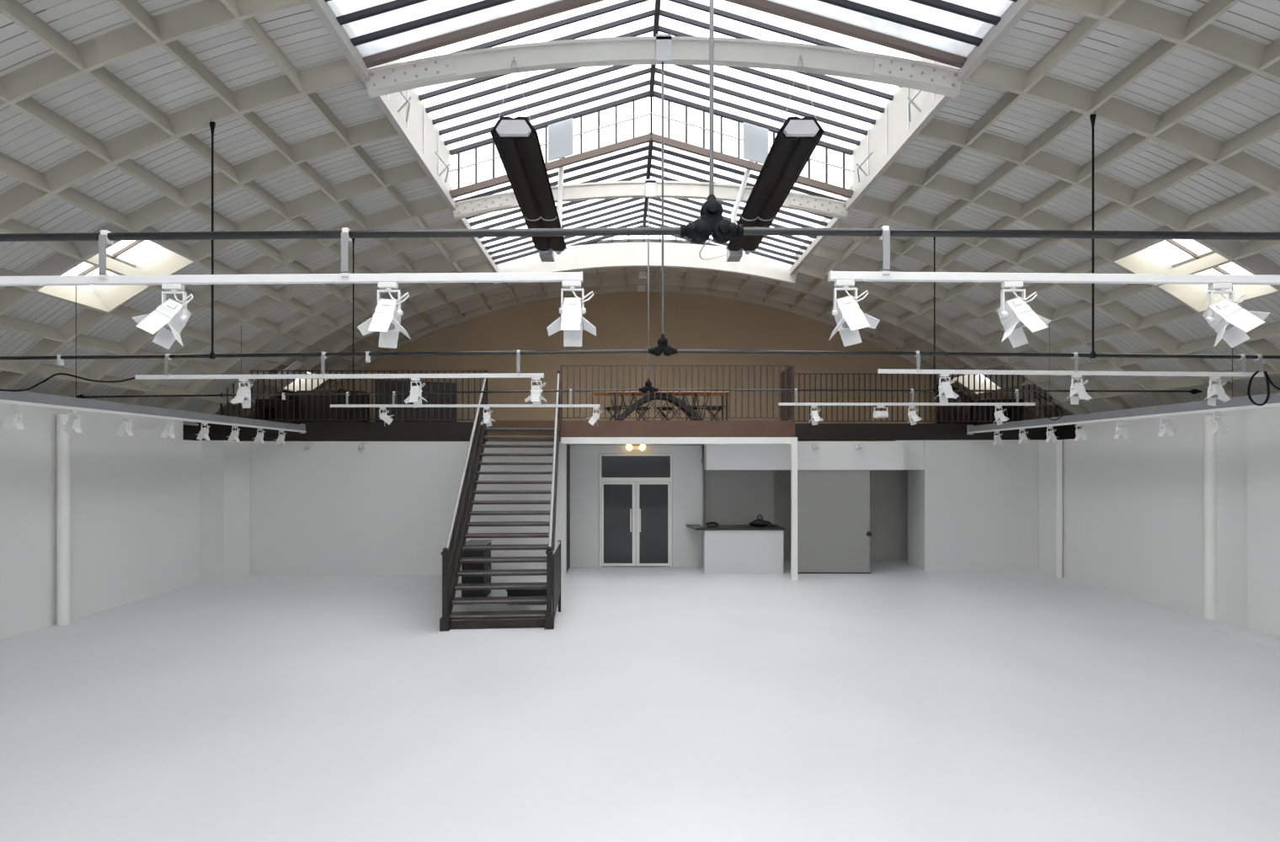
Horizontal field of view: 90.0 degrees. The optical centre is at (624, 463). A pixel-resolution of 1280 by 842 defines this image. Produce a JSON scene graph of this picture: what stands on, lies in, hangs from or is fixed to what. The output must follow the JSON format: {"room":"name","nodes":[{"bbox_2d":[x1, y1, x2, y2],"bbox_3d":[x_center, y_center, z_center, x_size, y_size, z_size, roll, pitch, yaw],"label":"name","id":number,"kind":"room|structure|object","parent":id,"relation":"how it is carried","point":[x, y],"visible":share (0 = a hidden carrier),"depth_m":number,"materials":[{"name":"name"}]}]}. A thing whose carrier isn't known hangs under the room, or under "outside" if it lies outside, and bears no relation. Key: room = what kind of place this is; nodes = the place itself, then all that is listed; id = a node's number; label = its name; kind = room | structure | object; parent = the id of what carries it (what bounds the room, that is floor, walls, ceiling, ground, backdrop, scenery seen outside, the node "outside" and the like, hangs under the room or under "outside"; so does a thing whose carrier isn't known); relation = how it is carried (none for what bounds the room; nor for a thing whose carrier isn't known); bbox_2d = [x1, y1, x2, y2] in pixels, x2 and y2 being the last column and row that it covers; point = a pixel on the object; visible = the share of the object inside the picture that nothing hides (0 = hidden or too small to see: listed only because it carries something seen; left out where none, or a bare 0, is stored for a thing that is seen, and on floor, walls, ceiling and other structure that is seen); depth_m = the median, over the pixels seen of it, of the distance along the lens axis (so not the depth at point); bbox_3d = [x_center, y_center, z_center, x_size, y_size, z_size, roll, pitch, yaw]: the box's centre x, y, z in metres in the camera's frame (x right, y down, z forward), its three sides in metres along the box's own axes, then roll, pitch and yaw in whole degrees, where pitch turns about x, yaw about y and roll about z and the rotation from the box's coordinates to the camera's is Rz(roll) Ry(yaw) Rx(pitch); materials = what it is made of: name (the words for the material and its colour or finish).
{"room":"art gallery","nodes":[
{"label":"art gallery","id":0,"kind":"room"},
{"bbox_2d":[0,403,182,640],"bbox_3d":[-9.660,0.820,2.650,1.880,3.500,21.300,0,0,0],"label":"wall","id":1,"kind":"structure","parent":0,"point":[126,491],"depth_m":10.95,"materials":[{"name":"white paint"}]},
{"bbox_2d":[182,439,200,587],"bbox_3d":[-9.890,1.035,14.070,1.420,3.070,1.540,0,0,0],"label":"wall","id":2,"kind":"structure","parent":0,"point":[191,449],"depth_m":13.57,"materials":[{"name":"white paint"}]},
{"bbox_2d":[244,441,566,574],"bbox_3d":[-5.290,1.025,14.960,7.840,3.090,0.200,0,0,0],"label":"wall","id":3,"kind":"structure","parent":0,"point":[330,507],"depth_m":14.86,"materials":[{"name":"white paint"}]},
{"bbox_2d":[182,421,487,441],"bbox_3d":[-6.900,-0.750,14.910,7.400,0.440,0.100,0,0,0],"label":"mezzanine fascia beam","id":4,"kind":"structure","parent":3,"relation":"attached to","point":[316,431],"depth_m":14.86,"materials":[{"name":"black metal"}]},
{"bbox_2d":[220,370,485,420],"bbox_3d":[-6.310,-1.575,14.920,6.220,1.210,0.040,0,0,0],"label":"railing","id":5,"kind":"object","parent":4,"relation":"on","point":[233,397],"visible":0.71,"depth_m":14.91,"materials":[{"name":"brown metal"}]},
{"bbox_2d":[566,444,570,571],"bbox_3d":[-1.410,1.050,15.510,0.080,3.040,0.880,0,0,0],"label":"wall","id":6,"kind":"structure","parent":0,"point":[568,445],"depth_m":15.43,"materials":[{"name":"white paint"}]},
{"bbox_2d":[328,292,938,423],"bbox_3d":[0.450,-1.260,18.145,22.100,7.660,0.250,0,0,0],"label":"wall","id":7,"kind":"structure","parent":0,"point":[620,319],"depth_m":18.02,"materials":[{"name":"beige paint"}]},
{"bbox_2d":[566,443,703,445],"bbox_3d":[1.120,-0.530,15.405,5.140,0.100,1.790,0,0,0],"label":"ceiling","id":8,"kind":"structure","parent":0,"point":[567,444],"depth_m":15.52,"materials":[{"name":"white paint"}]},
{"bbox_2d":[570,445,702,566],"bbox_3d":[0.280,1.050,16.040,3.300,3.040,0.160,0,0,0],"label":"wall","id":9,"kind":"structure","parent":0,"point":[584,460],"depth_m":15.96,"materials":[{"name":"grey paint"}]},
{"bbox_2d":[599,453,671,567],"bbox_3d":[0.275,1.160,15.970,1.810,2.820,0.160,0,0,0],"label":"door","id":10,"kind":"structure","parent":9,"relation":"in","point":[636,518],"depth_m":15.98,"materials":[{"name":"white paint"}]},
{"bbox_2d":[0,560,1279,841],"bbox_3d":[0.450,2.645,5.000,23.300,0.150,26.600,0,0,0],"label":"floor","id":11,"kind":"structure","parent":0,"point":[898,701],"depth_m":6.46,"materials":[{"name":"concrete"}]},
{"bbox_2d":[56,414,70,625],"bbox_3d":[-8.989,0.890,10.250,0.165,3.360,0.165,0,0,0],"label":"pillar","id":12,"kind":"structure","parent":11,"relation":"on","point":[63,439],"depth_m":10.19,"materials":[{"name":"white paint"}]},
{"bbox_2d":[199,440,250,582],"bbox_3d":[-8.945,1.030,14.350,0.510,3.080,1.000,0,0,0],"label":"wall pier","id":13,"kind":"object","parent":11,"relation":"on","point":[225,465],"visible":1,"depth_m":13.92,"materials":[{"name":"white paint"}]},
{"bbox_2d":[461,539,491,597],"bbox_3d":[-2.882,2.045,12.450,0.440,1.050,0.740,0,0,0],"label":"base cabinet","id":14,"kind":"object","parent":11,"relation":"on","point":[472,579],"visible":0.56,"depth_m":12.10,"materials":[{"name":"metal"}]},
{"bbox_2d":[439,369,560,631],"bbox_3d":[-2.093,0.240,12.127,1.820,4.660,4.500,0,0,-4],"label":"staircase","id":15,"kind":"structure","parent":11,"relation":"on","point":[452,554],"depth_m":11.14,"materials":[{"name":"metal"}]},
{"bbox_2d":[506,589,546,604],"bbox_3d":[-1.785,2.435,12.000,0.770,0.270,0.620,0,0,0],"label":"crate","id":16,"kind":"object","parent":11,"relation":"on","point":[509,592],"visible":0.24,"depth_m":11.70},
{"bbox_2d":[686,524,784,573],"bbox_3d":[2.630,2.035,15.430,2.219,1.070,0.940,0,0,0],"label":"counter","id":17,"kind":"object","parent":11,"relation":"on","point":[726,548],"depth_m":15.00,"materials":[{"name":"white paint"}]},
{"bbox_2d":[686,524,784,530],"bbox_3d":[2.630,1.525,15.430,2.219,0.050,0.940,0,0,0],"label":"countertop","id":18,"kind":"structure","parent":17,"relation":"on","point":[697,527],"depth_m":15.10,"materials":[{"name":"black"}]},
{"bbox_2d":[748,513,773,526],"bbox_3d":[3.297,1.352,15.441,0.585,0.296,0.282,0,0,0],"label":"bag","id":19,"kind":"object","parent":17,"relation":"on","point":[758,522],"visible":1,"depth_m":15.36,"materials":[{"name":"leather"}]},
{"bbox_2d":[790,437,797,580],"bbox_3d":[3.760,0.990,14.193,0.120,3.160,0.105,0,0,0],"label":"pillar","id":20,"kind":"structure","parent":11,"relation":"on","point":[793,440],"depth_m":14.14,"materials":[{"name":"white paint"}]},
{"bbox_2d":[1056,440,1062,578],"bbox_3d":[9.812,1.020,14.450,0.120,3.100,0.120,0,0,0],"label":"pillar","id":21,"kind":"structure","parent":11,"relation":"on","point":[1059,443],"depth_m":14.40,"materials":[{"name":"white paint"}]},
{"bbox_2d":[1203,416,1216,619],"bbox_3d":[9.718,0.890,10.620,0.165,3.360,0.165,0,0,0],"label":"pillar","id":22,"kind":"structure","parent":11,"relation":"on","point":[1209,440],"depth_m":10.57,"materials":[{"name":"white paint"}]},
{"bbox_2d":[0,0,1279,426],"bbox_3d":[0.450,-2.892,5.010,22.367,4.736,26.020,0,0,0],"label":"ceiling","id":23,"kind":"structure","parent":0,"point":[108,107],"depth_m":9.17,"materials":[{"name":"beige paint"}]},
{"bbox_2d":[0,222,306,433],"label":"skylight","id":24,"kind":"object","parent":23,"relation":"attached to","point":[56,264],"depth_m":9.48,"materials":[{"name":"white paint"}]},
{"bbox_2d":[1,404,24,430],"bbox_3d":[-7.426,-0.565,7.791,0.268,0.321,0.152,0,0,0],"label":"spotlight","id":25,"kind":"object","parent":24,"relation":"hanging from","point":[15,418],"visible":1,"depth_m":7.75,"materials":[{"name":"white metal"}]},
{"bbox_2d":[61,410,82,433],"bbox_3d":[-7.426,-0.565,8.621,0.268,0.321,0.152,0,0,0],"label":"spotlight","id":26,"kind":"object","parent":24,"relation":"hanging from","point":[73,422],"visible":1,"depth_m":8.58,"materials":[{"name":"white metal"}]},
{"bbox_2d":[115,415,133,436],"bbox_3d":[-7.426,-0.565,9.521,0.268,0.321,0.152,0,0,0],"label":"spotlight","id":27,"kind":"object","parent":24,"relation":"hanging from","point":[125,426],"visible":1,"depth_m":9.48,"materials":[{"name":"white"}]},
{"bbox_2d":[159,419,175,438],"bbox_3d":[-7.426,-0.565,10.421,0.268,0.321,0.152,0,0,0],"label":"spotlight","id":28,"kind":"object","parent":24,"relation":"hanging from","point":[168,430],"visible":1,"depth_m":10.37,"materials":[{"name":"white"}]},
{"bbox_2d":[194,422,210,440],"bbox_3d":[-7.426,-0.565,11.291,0.268,0.321,0.152,0,0,0],"label":"spotlight","id":29,"kind":"object","parent":24,"relation":"hanging from","point":[204,432],"visible":1,"depth_m":11.24,"materials":[{"name":"white"}]},
{"bbox_2d":[227,426,239,442],"bbox_3d":[-7.426,-0.565,12.171,0.268,0.321,0.152,0,0,0],"label":"spotlight","id":30,"kind":"object","parent":24,"relation":"hanging from","point":[234,434],"visible":1,"depth_m":12.12,"materials":[{"name":"white"}]},
{"bbox_2d":[277,360,302,374],"bbox_3d":[-8.024,-2.246,15.300,0.567,0.421,0.180,0,0,0],"label":"tube light","id":31,"kind":"object","parent":23,"relation":"attached to","point":[296,365],"visible":0.56,"depth_m":15.22,"materials":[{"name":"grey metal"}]},
{"bbox_2d":[277,366,328,390],"bbox_3d":[-8.497,-2.324,16.825,0.978,0.875,1.330,0,0,0],"label":"skylight","id":32,"kind":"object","parent":23,"relation":"attached to","point":[279,381],"depth_m":16.62,"materials":[{"name":"white paint"}]},
{"bbox_2d":[76,197,1202,398],"bbox_3d":[0.225,-2.905,11.188,19.750,3.570,0.125,0,0,0],"label":"rod","id":33,"kind":"object","parent":23,"relation":"attached to","point":[648,387],"visible":0.95,"depth_m":11.19,"materials":[{"name":"black metal"}]},
{"bbox_2d":[282,389,599,407],"bbox_3d":[-3.210,-1.150,11.198,5.547,0.318,0.064,0,0,0],"label":"track","id":34,"kind":"object","parent":33,"relation":"hanging from","point":[347,405],"visible":1,"depth_m":11.18,"materials":[{"name":"white metal"}]},
{"bbox_2d":[378,407,394,424],"bbox_3d":[-4.181,-0.824,11.238,0.246,0.338,0.171,0,0,-15],"label":"spotlight","id":35,"kind":"object","parent":34,"relation":"hanging from","point":[383,416],"visible":1,"depth_m":11.18,"materials":[{"name":"white"}]},
{"bbox_2d":[480,407,495,426],"bbox_3d":[-2.388,-0.819,11.163,0.251,0.347,0.191,0,0,0],"label":"spotlight","id":36,"kind":"object","parent":34,"relation":"hanging from","point":[487,419],"visible":1,"depth_m":11.17,"materials":[{"name":"white"}]},
{"bbox_2d":[586,407,602,426],"bbox_3d":[-0.532,-0.826,11.200,0.290,0.333,0.159,0,0,0],"label":"spotlight","id":37,"kind":"object","parent":34,"relation":"hanging from","point":[595,416],"visible":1,"depth_m":11.15,"materials":[{"name":"white"}]},
{"bbox_2d":[778,388,1034,405],"bbox_3d":[4.929,-1.170,11.197,4.477,0.299,0.062,0,0,0],"label":"track","id":38,"kind":"object","parent":33,"relation":"hanging from","point":[796,403],"visible":1,"depth_m":11.18,"materials":[{"name":"white metal"}]},
{"bbox_2d":[808,405,823,425],"bbox_3d":[3.328,-0.850,11.163,0.253,0.345,0.191,0,0,0],"label":"spotlight","id":39,"kind":"object","parent":38,"relation":"hanging from","point":[814,415],"visible":1,"depth_m":11.16,"materials":[{"name":"white"}]},
{"bbox_2d":[873,405,888,418],"bbox_3d":[4.480,-0.911,11.210,0.230,0.222,0.180,0,0,0],"label":"floodlight","id":40,"kind":"object","parent":38,"relation":"hanging from","point":[877,414],"visible":1,"depth_m":11.14,"materials":[{"name":"white"}]},
{"bbox_2d":[907,405,922,425],"bbox_3d":[5.050,-0.849,11.163,0.252,0.347,0.191,0,0,0],"label":"spotlight","id":41,"kind":"object","parent":38,"relation":"hanging from","point":[913,417],"visible":1,"depth_m":11.17,"materials":[{"name":"white"}]},
{"bbox_2d":[992,405,1009,425],"bbox_3d":[6.564,-0.849,11.163,0.253,0.346,0.191,0,0,0],"label":"spotlight","id":42,"kind":"object","parent":38,"relation":"hanging from","point":[1000,417],"visible":1,"depth_m":11.17,"materials":[{"name":"white"}]},
{"bbox_2d":[0,0,1279,244],"bbox_3d":[0.260,-2.962,3.688,18.720,3.457,0.125,0,0,0],"label":"rod","id":43,"kind":"object","parent":23,"relation":"attached to","point":[712,222],"visible":1,"depth_m":3.68,"materials":[{"name":"black"}]},
{"bbox_2d":[0,227,583,286],"bbox_3d":[-2.320,-1.192,3.697,4.155,0.332,0.062,0,0,0],"label":"track","id":44,"kind":"object","parent":43,"relation":"hanging from","point":[103,279],"visible":0.87,"depth_m":3.68,"materials":[{"name":"white metal"}]},
{"bbox_2d":[132,283,193,349],"bbox_3d":[-2.635,-0.851,3.655,0.302,0.378,0.200,0,0,-26],"label":"spotlight","id":45,"kind":"object","parent":44,"relation":"hanging from","point":[170,317],"visible":1,"depth_m":3.67,"materials":[{"name":"white metal"}]},
{"bbox_2d":[357,282,410,348],"bbox_3d":[-1.372,-0.860,3.659,0.278,0.378,0.214,0,0,0],"label":"spotlight","id":46,"kind":"object","parent":44,"relation":"hanging from","point":[386,319],"visible":1,"depth_m":3.67,"materials":[{"name":"white metal"}]},
{"bbox_2d":[546,280,596,346],"bbox_3d":[-0.302,-0.869,3.659,0.277,0.375,0.214,0,0,0],"label":"spotlight","id":47,"kind":"object","parent":44,"relation":"hanging from","point":[571,310],"visible":1,"depth_m":3.67,"materials":[{"name":"white metal"}]},
{"bbox_2d":[680,222,694,239],"bbox_3d":[0.361,-1.348,3.700,0.080,0.090,0.088,0,0,0],"label":"socket","id":48,"kind":"object","parent":43,"relation":"attached to","point":[688,231],"depth_m":3.67,"materials":[{"name":"black paint"}]},
{"bbox_2d":[730,222,743,239],"bbox_3d":[0.641,-1.348,3.700,0.080,0.090,0.088,0,0,0],"label":"socket","id":49,"kind":"object","parent":43,"relation":"attached to","point":[736,230],"depth_m":3.67,"materials":[{"name":"black paint"}]},
{"bbox_2d":[827,225,1279,284],"bbox_3d":[2.877,-1.199,3.697,3.391,0.338,0.062,0,0,0],"label":"track","id":50,"kind":"object","parent":43,"relation":"hanging from","point":[885,274],"visible":0.93,"depth_m":3.68,"materials":[{"name":"white metal"}]},
{"bbox_2d":[829,279,879,346],"bbox_3d":[1.307,-0.870,3.659,0.276,0.382,0.214,0,0,0],"label":"spotlight","id":51,"kind":"object","parent":50,"relation":"hanging from","point":[849,317],"visible":1,"depth_m":3.67,"materials":[{"name":"white metal"}]},
{"bbox_2d":[996,281,1050,348],"bbox_3d":[2.293,-0.862,3.662,0.264,0.382,0.217,0,0,0],"label":"spotlight","id":52,"kind":"object","parent":50,"relation":"hanging from","point":[1014,314],"visible":1,"depth_m":3.67,"materials":[{"name":"white metal"}]},
{"bbox_2d":[1201,282,1269,347],"bbox_3d":[3.478,-0.855,3.642,0.281,0.375,0.202,0,0,37],"label":"spotlight","id":53,"kind":"object","parent":50,"relation":"hanging from","point":[1229,320],"visible":1,"depth_m":3.67,"materials":[{"name":"white metal"}]},
{"bbox_2d":[0,61,1279,360],"bbox_3d":[0.275,-2.939,7.438,18.950,3.501,0.125,0,0,0],"label":"rod","id":54,"kind":"object","parent":23,"relation":"attached to","point":[663,347],"visible":1,"depth_m":7.43,"materials":[{"name":"black metal"}]},
{"bbox_2d":[57,349,543,379],"bbox_3d":[-3.764,-1.154,7.448,5.638,0.341,0.064,0,0,0],"label":"track","id":55,"kind":"object","parent":54,"relation":"hanging from","point":[60,362],"visible":1,"depth_m":7.43,"materials":[{"name":"white metal"}]},
{"bbox_2d":[0,373,135,391],"bbox_3d":[-6.768,-0.951,7.450,2.190,0.219,0.022,0,0,0],"label":"cable","id":56,"kind":"object","parent":55,"relation":"attached to","point":[57,374],"visible":1,"depth_m":7.44,"materials":[{"name":"black paint"}]},
{"bbox_2d":[230,378,255,408],"bbox_3d":[-4.422,-0.819,7.415,0.253,0.343,0.186,0,0,0],"label":"spotlight","id":57,"kind":"object","parent":55,"relation":"hanging from","point":[243,394],"visible":1,"depth_m":7.42,"materials":[{"name":"white metal"}]},
{"bbox_2d":[404,378,426,407],"bbox_3d":[-2.420,-0.827,7.415,0.253,0.344,0.186,0,0,0],"label":"spotlight","id":58,"kind":"object","parent":55,"relation":"hanging from","point":[415,397],"visible":1,"depth_m":7.42,"materials":[{"name":"white metal"}]},
{"bbox_2d":[524,377,547,406],"bbox_3d":[-1.029,-0.835,7.415,0.252,0.340,0.186,0,0,0],"label":"spotlight","id":59,"kind":"object","parent":55,"relation":"hanging from","point":[536,391],"visible":1,"depth_m":7.42,"materials":[{"name":"white metal"}]},
{"bbox_2d":[877,351,1263,377],"bbox_3d":[5.186,-1.163,7.447,4.462,0.300,0.062,0,0,0],"label":"track","id":60,"kind":"object","parent":54,"relation":"hanging from","point":[917,370],"visible":0.99,"depth_m":7.43,"materials":[{"name":"white metal"}]},
{"bbox_2d":[933,373,959,403],"bbox_3d":[3.725,-0.877,7.415,0.252,0.340,0.186,0,0,0],"label":"spotlight","id":61,"kind":"object","parent":60,"relation":"hanging from","point":[946,392],"visible":1,"depth_m":7.42,"materials":[{"name":"white metal"}]},
{"bbox_2d":[1066,374,1092,405],"bbox_3d":[5.255,-0.863,7.415,0.253,0.343,0.186,0,0,0],"label":"spotlight","id":62,"kind":"object","parent":60,"relation":"hanging from","point":[1077,390],"visible":1,"depth_m":7.43,"materials":[{"name":"white metal"}]},
{"bbox_2d":[1204,376,1231,405],"bbox_3d":[6.859,-0.848,7.415,0.253,0.344,0.186,0,0,0],"label":"spotlight","id":63,"kind":"object","parent":60,"relation":"hanging from","point":[1214,391],"visible":1,"depth_m":7.43,"materials":[{"name":"white metal"}]},
{"bbox_2d":[1247,370,1279,405],"bbox_3d":[7.583,-0.875,7.400,0.764,0.409,0.024,0,0,0],"label":"cable","id":64,"kind":"object","parent":60,"relation":"attached to","point":[1267,378],"visible":1,"depth_m":7.39,"materials":[{"name":"black rubber"}]},
{"bbox_2d":[453,179,848,219],"bbox_3d":[0.450,-4.620,11.197,6.956,0.661,0.166,0,0,0],"label":"roof beam","id":65,"kind":"structure","parent":23,"relation":"attached to","point":[648,188],"depth_m":11.15,"materials":[{"name":"white metal"}]},
{"bbox_2d":[725,55,824,261],"bbox_3d":[2.030,-4.589,9.405,0.540,1.938,4.130,0,0,0],"label":"heater","id":66,"kind":"object","parent":65,"relation":"attached to","point":[797,138],"visible":0.87,"depth_m":8.43,"materials":[{"name":"grey metal"}]},
{"bbox_2d":[725,116,824,249],"bbox_3d":[2.030,-3.872,9.255,0.540,0.256,3.790,0,0,0],"label":"hood","id":67,"kind":"object","parent":66,"relation":"attached to","point":[797,138],"depth_m":8.29,"materials":[{"name":"black metal"}]},
{"bbox_2d":[365,34,961,97],"bbox_3d":[0.450,-4.620,7.447,6.956,0.661,0.166,0,0,0],"label":"roof beam","id":68,"kind":"structure","parent":23,"relation":"attached to","point":[930,77],"depth_m":7.40,"materials":[{"name":"white metal"}]},
{"bbox_2d":[490,56,566,261],"bbox_3d":[-1.280,-4.628,9.405,0.540,2.016,4.130,0,0,0],"label":"heater","id":69,"kind":"object","parent":68,"relation":"hanging from","point":[516,141],"visible":0.91,"depth_m":8.44,"materials":[{"name":"grey metal"}]},
{"bbox_2d":[490,116,566,249],"bbox_3d":[-1.280,-3.872,9.255,0.540,0.256,3.790,0,0,0],"label":"hood","id":70,"kind":"object","parent":69,"relation":"attached to","point":[516,141],"depth_m":8.30,"materials":[{"name":"black metal"}]},
{"bbox_2d":[306,0,1037,274],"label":"skylight","id":71,"kind":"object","parent":23,"relation":"attached to","point":[961,34],"depth_m":9.12,"materials":[{"name":"clear glass"}]},
{"bbox_2d":[936,384,976,423],"bbox_3d":[10.166,-1.060,17.718,3.098,2.299,0.120,0,0,0],"label":"railing","id":72,"kind":"object","parent":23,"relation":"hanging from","point":[960,393],"visible":0.16,"depth_m":17.71,"materials":[{"name":"black metal"}]},
{"bbox_2d":[953,366,1008,394],"bbox_3d":[9.397,-2.324,16.825,0.978,0.875,1.330,0,0,0],"label":"skylight","id":73,"kind":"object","parent":23,"relation":"attached to","point":[971,376],"depth_m":16.97,"materials":[{"name":"white paint"}]},
{"bbox_2d":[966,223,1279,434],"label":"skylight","id":74,"kind":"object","parent":23,"relation":"attached to","point":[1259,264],"depth_m":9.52,"materials":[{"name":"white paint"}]},
{"bbox_2d":[1045,426,1059,442],"bbox_3d":[8.248,-0.565,12.361,0.225,0.321,0.152,0,0,0],"label":"spotlight","id":75,"kind":"object","parent":74,"relation":"hanging from","point":[1050,434],"visible":1,"depth_m":12.31,"materials":[{"name":"white"}]},
{"bbox_2d":[1074,423,1087,441],"bbox_3d":[8.248,-0.565,11.561,0.225,0.321,0.152,0,0,0],"label":"spotlight","id":76,"kind":"object","parent":74,"relation":"hanging from","point":[1080,433],"visible":1,"depth_m":11.51,"materials":[{"name":"white"}]},
{"bbox_2d":[1114,420,1128,439],"bbox_3d":[8.248,-0.565,10.621,0.225,0.321,0.152,0,0,0],"label":"spotlight","id":77,"kind":"object","parent":74,"relation":"hanging from","point":[1120,430],"visible":1,"depth_m":10.58,"materials":[{"name":"white"}]},
{"bbox_2d":[1157,416,1175,437],"bbox_3d":[8.248,-0.565,9.741,0.225,0.321,0.152,0,0,0],"label":"spotlight","id":78,"kind":"object","parent":74,"relation":"hanging from","point":[1165,427],"visible":1,"depth_m":9.70,"materials":[{"name":"white"}]},
{"bbox_2d":[1209,411,1228,434],"bbox_3d":[8.248,-0.565,8.881,0.225,0.321,0.152,0,0,0],"label":"spotlight","id":79,"kind":"object","parent":74,"relation":"hanging from","point":[1217,423],"visible":1,"depth_m":8.84,"materials":[{"name":"white"}]},
{"bbox_2d":[486,431,891,441],"bbox_3d":[0.450,-0.795,16.190,22.100,0.330,3.620,0,0,0],"label":"floor","id":80,"kind":"structure","parent":0,"point":[489,433],"depth_m":14.38,"materials":[{"name":"brown wood"}]},
{"bbox_2d":[255,399,293,421],"bbox_3d":[-8.874,-1.290,16.220,0.737,0.660,0.460,0,0,0],"label":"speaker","id":81,"kind":"object","parent":80,"relation":"on","point":[260,401],"visible":0.53,"depth_m":16.00},
{"bbox_2d":[279,390,369,421],"bbox_3d":[-8.053,-1.450,17.190,2.150,0.980,0.620,0,0,0],"label":"sofa","id":82,"kind":"object","parent":80,"relation":"on","point":[302,397],"visible":0.29,"depth_m":16.88,"materials":[{"name":"black metal"}]},
{"bbox_2d":[338,389,363,421],"bbox_3d":[-6.708,-1.390,15.700,0.450,0.860,0.400,0,0,0],"label":"chair","id":83,"kind":"object","parent":80,"relation":"on","point":[339,390],"visible":0.42,"depth_m":15.68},
{"bbox_2d":[374,379,457,421],"bbox_3d":[-5.280,-1.530,16.250,1.991,1.140,0.396,0,0,-21],"label":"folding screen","id":84,"kind":"object","parent":80,"relation":"on","point":[381,381],"visible":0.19,"depth_m":16.27,"materials":[{"name":"black metal"}]},
{"bbox_2d":[487,420,560,431],"bbox_3d":[-2.315,-0.850,14.320,1.770,0.240,0.100,0,0,0],"label":"trim","id":85,"kind":"structure","parent":80,"relation":"attached to","point":[498,424],"depth_m":14.27,"materials":[{"name":"brown paint"}]},
{"bbox_2d":[593,390,730,420],"bbox_3d":[0.860,-1.333,15.197,3.180,0.764,0.753,0,0,0],"label":"arch","id":86,"kind":"object","parent":80,"relation":"on","point":[632,392],"visible":0.66,"depth_m":14.91,"materials":[{"name":"black metal"}]},
{"bbox_2d":[560,437,791,443],"bbox_3d":[1.190,-0.522,14.375,5.220,0.145,0.250,0,0,0],"label":"trim","id":87,"kind":"structure","parent":80,"relation":"attached to","point":[563,440],"depth_m":14.25,"materials":[{"name":"white paint"}]},
{"bbox_2d":[560,420,794,437],"bbox_3d":[1.190,-0.785,14.320,5.220,0.370,0.100,0,0,0],"label":"beam","id":88,"kind":"structure","parent":80,"relation":"attached to","point":[568,428],"depth_m":14.27,"materials":[{"name":"brown paint"}]},
{"bbox_2d":[560,365,793,420],"bbox_3d":[1.160,-1.587,14.320,5.200,1.235,0.040,0,0,0],"label":"railing","id":89,"kind":"object","parent":88,"relation":"on","point":[792,366],"visible":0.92,"depth_m":14.31,"materials":[{"name":"brown metal"}]},
{"bbox_2d":[780,365,794,420],"bbox_3d":[3.770,-1.587,14.870,0.040,1.235,1.060,0,0,0],"label":"railing","id":90,"kind":"object","parent":80,"relation":"on","point":[788,370],"visible":0.69,"depth_m":14.91,"materials":[{"name":"brown metal"}]},
{"bbox_2d":[976,399,1023,423],"bbox_3d":[9.516,-1.290,16.220,0.926,0.660,0.460,0,0,0],"label":"railing","id":91,"kind":"object","parent":80,"relation":"on","point":[982,408],"visible":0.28,"depth_m":16.00,"materials":[{"name":"black metal"}]},
{"bbox_2d":[704,469,773,526],"bbox_3d":[2.950,1.270,16.525,1.780,2.600,0.150,0,0,0],"label":"wall niche partition","id":92,"kind":"structure","parent":0,"point":[731,497],"depth_m":16.45,"materials":[{"name":"grey paint"}]},
{"bbox_2d":[704,441,903,469],"bbox_3d":[4.200,-0.195,15.140,4.600,0.670,0.440,0,0,0],"label":"wall","id":93,"kind":"structure","parent":0,"point":[829,455],"depth_m":14.92,"materials":[{"name":"white paint"}]},
{"bbox_2d":[797,469,871,573],"bbox_3d":[4.901,1.357,14.970,1.742,2.423,0.140,0,0,0],"label":"door","id":94,"kind":"structure","parent":93,"relation":"in","point":[834,533],"depth_m":14.98,"materials":[{"name":"grey paint"}]},
{"bbox_2d":[702,445,907,560],"bbox_3d":[5.050,1.020,17.110,6.300,3.100,0.180,0,0,0],"label":"wall niche","id":95,"kind":"object","parent":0,"point":[888,488],"depth_m":17.02,"materials":[{"name":"grey paint"}]},
{"bbox_2d":[891,440,1042,570],"bbox_3d":[9.005,1.000,15.840,4.990,3.140,0.920,0,0,0],"label":"wall","id":96,"kind":"structure","parent":0,"point":[973,504],"depth_m":15.38,"materials":[{"name":"white paint"}]},
{"bbox_2d":[794,423,1082,440],"bbox_3d":[7.640,-0.775,15.420,7.720,0.390,0.100,0,0,0],"label":"mezzanine fascia beam","id":97,"kind":"structure","parent":96,"relation":"attached to","point":[802,431],"depth_m":15.37,"materials":[{"name":"black metal"}]},
{"bbox_2d":[794,373,1057,421],"bbox_3d":[7.100,-1.575,15.420,6.640,1.210,0.040,0,0,0],"label":"railing","id":98,"kind":"object","parent":97,"relation":"on","point":[798,374],"visible":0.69,"depth_m":15.41,"materials":[{"name":"brown metal"}]},
{"bbox_2d":[1038,438,1082,583],"bbox_3d":[10.685,1.010,14.585,1.630,3.120,1.570,0,0,0],"label":"wall","id":99,"kind":"structure","parent":0,"point":[1072,450],"depth_m":14.42,"materials":[{"name":"white paint"}]},
{"bbox_2d":[1082,409,1247,628],"bbox_3d":[10.610,0.820,11.830,1.780,3.500,3.940,0,0,0],"label":"wall","id":100,"kind":"structure","parent":0,"point":[1143,492],"depth_m":11.61,"materials":[{"name":"white paint"}]},
{"bbox_2d":[1247,405,1279,639],"bbox_3d":[10.500,0.820,0.925,2.000,3.500,17.850,0,0,0],"label":"wall","id":101,"kind":"structure","parent":0,"point":[1263,424],"depth_m":9.59,"materials":[{"name":"white paint"}]},
{"bbox_2d":[1210,628,1279,649],"bbox_3d":[9.290,2.559,6.465,0.470,0.019,6.935,0,0,1],"label":"trim","id":102,"kind":"structure","parent":101,"relation":"attached to","point":[1240,632],"depth_m":9.48,"materials":[{"name":"plastic"}]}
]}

